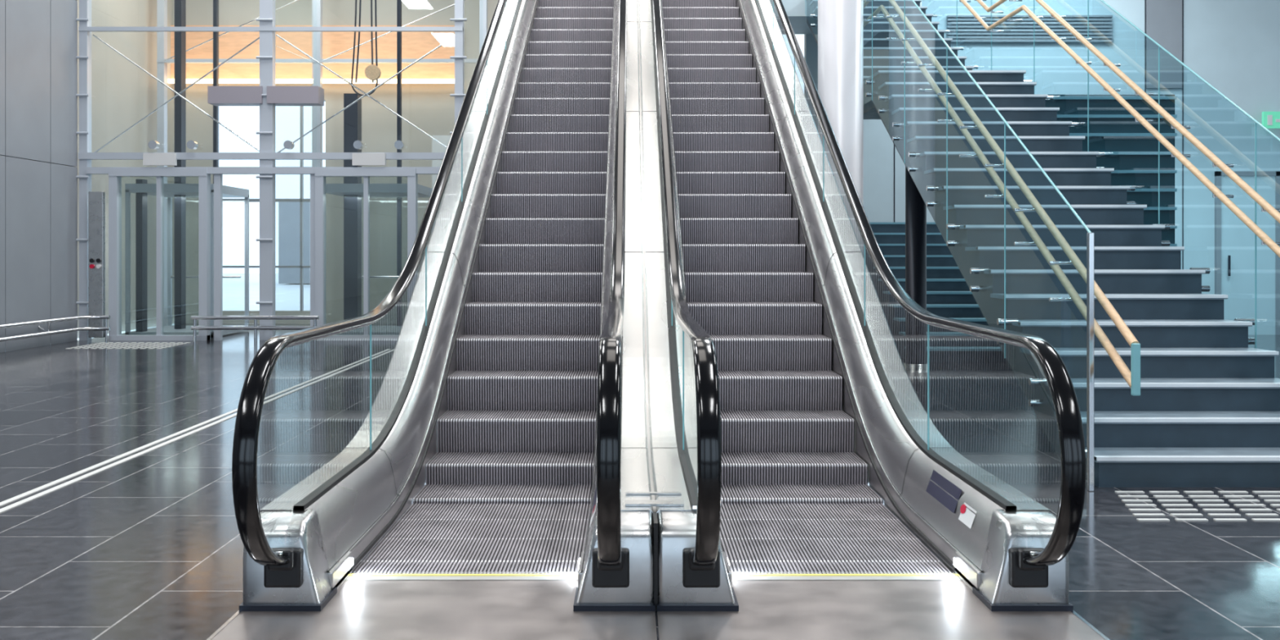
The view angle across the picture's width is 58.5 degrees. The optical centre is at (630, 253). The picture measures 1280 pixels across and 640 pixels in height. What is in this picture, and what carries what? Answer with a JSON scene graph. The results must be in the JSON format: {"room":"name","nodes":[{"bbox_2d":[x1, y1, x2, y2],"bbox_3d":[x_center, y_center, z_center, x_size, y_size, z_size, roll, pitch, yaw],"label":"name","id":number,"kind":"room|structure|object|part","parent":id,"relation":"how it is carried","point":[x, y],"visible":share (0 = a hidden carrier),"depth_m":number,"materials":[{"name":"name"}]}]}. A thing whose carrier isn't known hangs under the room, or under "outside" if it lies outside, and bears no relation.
{"room":"building lobby","nodes":[
{"label":"building lobby","id":0,"kind":"room"},
{"bbox_2d":[0,0,77,352],"bbox_3d":[-8.850,-2.860,4.650,0.100,8.500,27.084,0,0,0],"label":"wall","id":1,"kind":"structure","parent":0,"point":[38,38],"depth_m":16.93,"materials":[{"name":"grey paint"}]},
{"bbox_2d":[75,0,173,337],"bbox_3d":[-9.050,-2.860,20.350,0.100,8.500,4.300,0,0,0],"label":"wall","id":2,"kind":"structure","parent":0,"point":[123,94],"depth_m":20.34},
{"bbox_2d":[173,0,497,323],"bbox_3d":[-5.500,-2.860,22.600,17.000,8.500,0.200,0,0,0],"label":"wall","id":3,"kind":"structure","parent":0,"point":[430,107],"depth_m":22.50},
{"bbox_2d":[222,106,310,311],"bbox_3d":[-7.100,-0.935,22.550,2.200,4.150,0.100,0,0,0],"label":"mullions","id":4,"kind":"object","parent":3,"relation":"attached to","point":[301,199],"visible":0.27,"depth_m":22.50,"materials":[{"name":"grey metal"}]},
{"bbox_2d":[170,25,454,79],"bbox_3d":[-6.150,-3.910,22.430,5.700,1.100,0.100,0,0,0],"label":"panel","id":5,"kind":"object","parent":3,"relation":"attached to","point":[415,45],"visible":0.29,"depth_m":22.38,"materials":[{"name":"brown wood"}]},
{"bbox_2d":[167,79,454,83],"bbox_3d":[-6.150,-3.350,22.285,5.700,0.080,0.090,0,0,0],"label":"lamp","id":6,"kind":"object","parent":5,"relation":"attached to","point":[169,81],"visible":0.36,"depth_m":22.24,"materials":[{"name":"white"}]},
{"bbox_2d":[0,323,1279,639],"bbox_3d":[1.600,1.390,7.000,20.800,0.001,34.000,0,0,0],"label":"floor","id":7,"kind":"structure","parent":0,"point":[149,545],"depth_m":6.56,"materials":[{"name":"tile"}]},
{"bbox_2d":[0,315,110,342],"bbox_3d":[-8.505,1.185,13.015,0.609,0.410,10.030,0,0,0],"label":"guard rail","id":8,"kind":"object","parent":7,"relation":"on","point":[106,328],"visible":1,"depth_m":17.13,"materials":[{"name":"silver metal"}]},
{"bbox_2d":[66,342,190,348],"bbox_3d":[-7.510,1.387,17.165,1.380,0.006,1.130,0,0,0],"label":"mat","id":9,"kind":"object","parent":7,"relation":"on","point":[151,343],"visible":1,"depth_m":17.10,"materials":[{"name":"white"}]},
{"bbox_2d":[0,349,394,513],"bbox_3d":[-3.433,1.387,8.750,0.135,0.005,15.500,0,0,0],"label":"strip","id":10,"kind":"object","parent":7,"relation":"on","point":[29,492],"visible":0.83,"depth_m":8.03,"materials":[{"name":"white"}]},
{"bbox_2d":[191,315,319,342],"bbox_3d":[-5.860,1.184,17.850,1.980,0.412,0.064,0,0,0],"label":"guard rail","id":11,"kind":"object","parent":7,"relation":"on","point":[194,327],"visible":0.84,"depth_m":17.82,"materials":[{"name":"silver metal"}]},
{"bbox_2d":[75,0,487,340],"bbox_3d":[-5.735,-2.361,19.710,6.268,7.501,3.280,0,0,0],"label":"frame","id":12,"kind":"object","parent":7,"relation":"on","point":[267,95],"visible":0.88,"depth_m":18.20,"materials":[{"name":"grey paint"}]},
{"bbox_3d":[-8.466,0.182,18.140,0.234,2.315,0.080,0,0,0],"label":"call panel","id":13,"kind":"part","parent":12,"relation":"part of","materials":[{"name":"metal"}]},
{"bbox_2d":[147,140,159,149],"bbox_3d":[-7.568,-1.716,18.160,0.140,0.140,0.120,0,0,0],"label":"lamp","id":14,"kind":"object","parent":12,"relation":"attached to","point":[153,144],"depth_m":18.10,"materials":[{"name":"silver metal"}]},
{"bbox_3d":[-7.503,0.019,18.230,1.560,2.742,0.180,0,0,0],"label":"door frame","id":15,"kind":"part","parent":12,"relation":"part of","materials":[{"name":"grey paint"}]},
{"bbox_3d":[-7.503,0.120,19.480,1.430,2.500,1.760,0,0,0],"label":"lift car frame","id":16,"kind":"part","parent":12,"relation":"part of","materials":[{"name":"grey paint"}]},
{"bbox_2d":[186,140,198,149],"bbox_3d":[-6.957,-1.716,18.160,0.140,0.140,0.120,0,0,0],"label":"lamp","id":17,"kind":"object","parent":12,"relation":"attached to","point":[192,144],"depth_m":18.10,"materials":[{"name":"silver metal"}]},
{"bbox_3d":[-7.503,0.420,20.200,1.230,0.040,0.040,0,0,0],"label":"lift car handrail","id":18,"kind":"part","parent":12,"relation":"part of","materials":[{"name":"silver metal"}]},
{"bbox_2d":[283,140,294,149],"bbox_3d":[-5.423,-1.716,18.160,0.140,0.140,0.120,0,0,0],"label":"lamp","id":19,"kind":"object","parent":12,"relation":"attached to","point":[288,144],"depth_m":18.10,"materials":[{"name":"silver metal"}]},
{"bbox_2d":[353,140,364,149],"bbox_3d":[-4.317,-1.716,18.160,0.140,0.140,0.120,0,0,0],"label":"lamp","id":20,"kind":"object","parent":12,"relation":"attached to","point":[357,144],"depth_m":18.10,"materials":[{"name":"silver metal"}]},
{"bbox_3d":[-4.207,0.019,18.230,1.600,2.742,0.180,0,0,0],"label":"door frame","id":21,"kind":"part","parent":12,"relation":"part of","materials":[{"name":"grey paint"}]},
{"bbox_3d":[-4.252,0.420,20.200,1.360,0.040,0.040,0,0,0],"label":"lift car handrail","id":22,"kind":"part","parent":12,"relation":"part of","materials":[{"name":"silver metal"}]},
{"bbox_3d":[-4.252,0.120,19.480,1.560,2.500,1.760,0,0,0],"label":"lift car frame","id":23,"kind":"part","parent":12,"relation":"part of","materials":[{"name":"grey paint"}]},
{"bbox_2d":[394,140,404,149],"bbox_3d":[-3.667,-1.716,18.160,0.140,0.140,0.120,0,0,0],"label":"lamp","id":24,"kind":"object","parent":12,"relation":"attached to","point":[398,144],"depth_m":18.10,"materials":[{"name":"silver metal"}]},
{"bbox_2d":[231,0,655,612],"bbox_3d":[-0.708,-1.684,11.235,1.608,6.709,14.566,0,0,0],"label":"escalator","id":25,"kind":"object","parent":7,"relation":"on","point":[508,411],"visible":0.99,"depth_m":7.24,"materials":[{"name":"metal"}]},
{"bbox_2d":[346,557,353,570],"bbox_3d":[-1.200,1.330,4.885,0.010,0.030,0.090,0,0,0],"label":"lamp","id":26,"kind":"object","parent":25,"relation":"attached to","point":[349,561],"depth_m":4.88,"materials":[{"name":"white plastic"}]},
{"bbox_3d":[-1.340,-1.923,11.235,0.084,6.232,14.566,0,0,0],"label":"handrail","id":27,"kind":"part","parent":25,"relation":"part of","materials":[{"name":"black rubber"}]},
{"bbox_3d":[-0.708,1.392,4.875,1.010,0.016,0.090,0,0,0],"label":"comb plate","id":28,"kind":"part","parent":25,"relation":"part of","materials":[{"name":"yellow plastic"}]},
{"bbox_3d":[-1.340,-1.918,10.990,0.001,6.186,14.020,0,0,0],"label":"glass balustrade","id":29,"kind":"part","parent":25,"relation":"part of","materials":[{"name":"clear glass"}]},
{"bbox_3d":[-0.161,1.131,4.930,0.026,0.074,0.180,0,0,0],"label":"stop button plate","id":30,"kind":"part","parent":25,"relation":"part of","materials":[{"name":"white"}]},
{"bbox_3d":[-0.075,-1.923,11.235,0.084,6.232,14.566,0,0,0],"label":"handrail","id":31,"kind":"part","parent":25,"relation":"part of","materials":[{"name":"black rubber"}]},
{"bbox_2d":[637,0,656,511],"bbox_3d":[0.100,-1.645,11.460,0.017,5.401,13.680,0,0,0],"label":"median gap","id":32,"kind":"object","parent":25,"relation":"attached to","point":[653,497],"visible":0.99,"depth_m":7.80,"materials":[{"name":"metal"}]},
{"bbox_2d":[653,511,657,610],"bbox_3d":[0.100,1.220,4.540,0.016,0.340,0.200,0,0,0],"label":"gap","id":33,"kind":"object","parent":7,"relation":"on","point":[655,513],"visible":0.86,"depth_m":4.44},
{"bbox_3d":[0.100,1.220,4.540,0.016,0.340,0.200,0,0,0],"label":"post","id":34,"kind":"part","parent":33,"relation":"part of","materials":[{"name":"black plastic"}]},
{"bbox_2d":[206,579,1110,639],"bbox_3d":[0.100,1.386,3.520,3.230,0.008,2.640,0,0,0],"label":"plate","id":35,"kind":"object","parent":7,"relation":"on","point":[368,609],"visible":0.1,"depth_m":4.36,"materials":[{"name":"metal"}]},
{"bbox_3d":[0.100,1.386,3.520,3.230,0.008,2.640,0,0,0],"label":"plate frame","id":36,"kind":"part","parent":35,"relation":"part of","materials":[{"name":"silver metal"}]},
{"bbox_2d":[639,0,1086,611],"bbox_3d":[0.907,-1.684,11.235,1.608,6.709,14.566,0,0,0],"label":"escalator","id":37,"kind":"object","parent":7,"relation":"on","point":[785,408],"visible":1,"depth_m":7.17,"materials":[{"name":"metal"}]},
{"bbox_3d":[0.275,-1.918,10.990,0.001,6.186,14.020,0,0,0],"label":"glass balustrade","id":38,"kind":"part","parent":37,"relation":"part of","materials":[{"name":"clear glass"}]},
{"bbox_3d":[0.275,-1.923,11.235,0.084,6.232,14.566,0,0,0],"label":"handrail","id":39,"kind":"part","parent":37,"relation":"part of","materials":[{"name":"black rubber"}]},
{"bbox_3d":[1.540,-1.918,10.990,0.001,6.186,14.020,0,0,0],"label":"glass balustrade","id":40,"kind":"part","parent":37,"relation":"part of","materials":[{"name":"clear glass"}]},
{"bbox_3d":[0.907,1.392,4.875,1.010,0.016,0.090,0,0,0],"label":"comb plate","id":41,"kind":"part","parent":37,"relation":"part of","materials":[{"name":"silver metal"}]},
{"bbox_3d":[1.540,-1.923,11.235,0.084,6.232,14.566,0,0,0],"label":"handrail","id":42,"kind":"part","parent":37,"relation":"part of","materials":[{"name":"black rubber"}]},
{"bbox_2d":[953,557,961,570],"bbox_3d":[1.400,1.330,4.885,0.010,0.030,0.090,0,0,0],"label":"lamp","id":43,"kind":"object","parent":37,"relation":"attached to","point":[957,561],"depth_m":4.88,"materials":[{"name":"white plastic"}]},
{"bbox_3d":[1.454,1.131,4.930,0.026,0.074,0.180,0,0,0],"label":"stop button plate","id":44,"kind":"part","parent":37,"relation":"part of","materials":[{"name":"white plastic"}]},
{"bbox_2d":[903,362,927,373],"bbox_3d":[3.350,1.340,13.400,0.280,0.100,0.280,0,0,0],"label":"base collar","id":45,"kind":"object","parent":7,"relation":"on","point":[913,368],"visible":0.68,"depth_m":13.28,"materials":[{"name":"metal"}]},
{"bbox_2d":[905,166,926,364],"bbox_3d":[3.350,-0.110,13.400,0.240,3.000,0.240,0,0,0],"label":"column","id":46,"kind":"structure","parent":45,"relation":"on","point":[915,206],"depth_m":13.30,"materials":[{"name":"grey metal"}]},
{"bbox_2d":[865,222,1008,361],"bbox_3d":[4.590,0.455,16.352,2.020,1.870,3.535,0,0,0],"label":"staircase","id":47,"kind":"structure","parent":7,"relation":"on","point":[948,295],"depth_m":15.88,"materials":[{"name":"stone"}]},
{"bbox_2d":[806,0,1279,491],"bbox_3d":[3.590,-2.001,12.158,1.860,6.783,11.685,0,0,0],"label":"staircase","id":48,"kind":"structure","parent":7,"relation":"on","point":[1171,391],"depth_m":8.76,"materials":[{"name":"stone"}]},
{"bbox_3d":[2.800,-1.988,11.970,0.050,5.499,11.284,0,0,0],"label":"handrail","id":49,"kind":"part","parent":48,"relation":"part of","materials":[{"name":"brown wood"}]},
{"bbox_3d":[2.800,-2.218,11.970,0.050,5.499,11.284,0,0,0],"label":"handrail","id":50,"kind":"part","parent":48,"relation":"part of","materials":[{"name":"brown wood"}]},
{"bbox_3d":[2.690,0.635,6.680,0.030,1.510,0.040,0,0,0],"label":"post","id":51,"kind":"part","parent":48,"relation":"part of","materials":[{"name":"silver metal"}]},
{"bbox_3d":[4.380,-1.988,11.970,0.050,5.499,11.284,0,0,0],"label":"handrail","id":52,"kind":"part","parent":48,"relation":"part of","materials":[{"name":"brown wood"}]},
{"bbox_3d":[4.380,-2.218,11.970,0.050,5.499,11.284,0,0,0],"label":"handrail","id":53,"kind":"part","parent":48,"relation":"part of","materials":[{"name":"brown wood"}]},
{"bbox_3d":[2.800,0.645,6.330,0.044,0.290,0.030,0,0,0],"label":"handrail","id":54,"kind":"part","parent":48,"relation":"part of","materials":[{"name":"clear glass"}]},
{"bbox_2d":[1044,94,1177,246],"bbox_3d":[5.440,-0.210,13.060,1.560,3.200,0.120,0,0,0],"label":"staircase","id":55,"kind":"structure","parent":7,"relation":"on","point":[1128,147],"depth_m":13.05,"materials":[{"name":"teal"}]},
{"bbox_2d":[1115,490,1279,520],"bbox_3d":[3.910,1.387,6.290,2.540,0.006,0.720,0,0,0],"label":"tactile paving","id":56,"kind":"object","parent":7,"relation":"on","point":[1116,491],"visible":1,"depth_m":6.28,"materials":[{"name":"white"}]},
{"bbox_3d":[2.300,1.330,12.500,0.520,0.120,0.520,0,0,0],"label":"base collar","id":57,"kind":"object","parent":7,"relation":"on","visible":0},
{"bbox_2d":[817,0,863,255],"bbox_3d":[2.300,-2.860,12.500,0.490,8.500,0.490,0,0,0],"label":"column","id":58,"kind":"structure","parent":57,"relation":"on","point":[840,22],"depth_m":12.29,"materials":[{"name":"grey paint"}]},
{"bbox_2d":[625,491,684,506],"bbox_3d":[0.100,1.032,4.805,0.240,0.009,0.250,0,0,0],"label":"plate","id":59,"kind":"object","parent":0,"point":[628,502],"depth_m":4.73,"materials":[{"name":"silver metal"}]},
{"bbox_2d":[781,0,922,34],"bbox_3d":[1.500,-3.870,18.750,6.200,0.280,1.500,0,0,0],"label":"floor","id":60,"kind":"structure","parent":0,"point":[796,10],"depth_m":18.00,"materials":[{"name":"white"}]},
{"bbox_2d":[804,0,1279,293],"bbox_3d":[7.500,-2.860,19.600,9.000,8.500,0.200,0,0,0],"label":"wall","id":61,"kind":"structure","parent":0,"point":[1233,46],"depth_m":19.50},
{"bbox_2d":[946,14,1112,42],"bbox_3d":[6.800,-3.817,19.460,2.800,0.455,0.080,0,0,0],"label":"vent","id":62,"kind":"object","parent":61,"relation":"attached to","point":[950,24],"depth_m":19.42,"materials":[{"name":"grey metal"}]},
{"bbox_2d":[893,0,1183,269],"bbox_3d":[7.857,-2.860,19.495,6.715,8.500,0.010,0,0,0],"label":"panel seams","id":63,"kind":"object","parent":61,"relation":"attached to","point":[1144,0],"visible":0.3,"depth_m":19.49,"materials":[{"name":"grey metal"}]},
{"bbox_2d":[1146,0,1182,88],"bbox_3d":[9.100,-4.960,19.480,0.600,4.300,0.040,0,0,0],"label":"column","id":64,"kind":"structure","parent":61,"relation":"attached to","point":[1163,17],"depth_m":19.46,"materials":[{"name":"white paint"}]},
{"bbox_2d":[1214,171,1279,334],"bbox_3d":[10.515,0.000,19.430,1.090,2.780,0.140,0,0,0],"label":"door","id":65,"kind":"structure","parent":61,"relation":"in","point":[1218,175],"depth_m":19.43,"materials":[{"name":"grey metal"}]},
{"bbox_3d":[10.160,0.215,19.380,0.040,0.350,0.040,0,0,0],"label":"handle","id":66,"kind":"part","parent":65,"relation":"part of","materials":[{"name":"grey metal"}]},
{"bbox_2d":[1221,176,1275,334],"bbox_3d":[10.515,0.040,19.475,0.930,2.700,0.050,0,0,0],"label":"door leaf","id":67,"kind":"structure","parent":65,"relation":"attached to","point":[1237,240],"depth_m":19.45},
{"bbox_2d":[1262,111,1279,128],"bbox_3d":[10.875,-2.250,19.395,0.350,0.280,0.210,0,0,0],"label":"exit sign","id":68,"kind":"object","parent":61,"relation":"attached to","point":[1269,119],"visible":0.98,"depth_m":19.30,"materials":[{"name":"green plastic"}]},
{"label":"outside","id":69,"kind":"structure","parent":0,"visible":0},
{"bbox_2d":[147,273,310,328],"bbox_3d":[0.000,1.515,52.000,60.000,0.150,56.000,0,0,0],"label":"paved ground","id":70,"kind":"structure","parent":69,"point":[287,295],"depth_m":39.92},
{"bbox_2d":[278,201,310,283],"bbox_3d":[-14.858,-0.610,49.303,6.237,4.000,12.921,0,0,18],"label":"buildings","id":71,"kind":"structure","parent":70,"relation":"on","point":[289,212],"depth_m":51.99}
]}

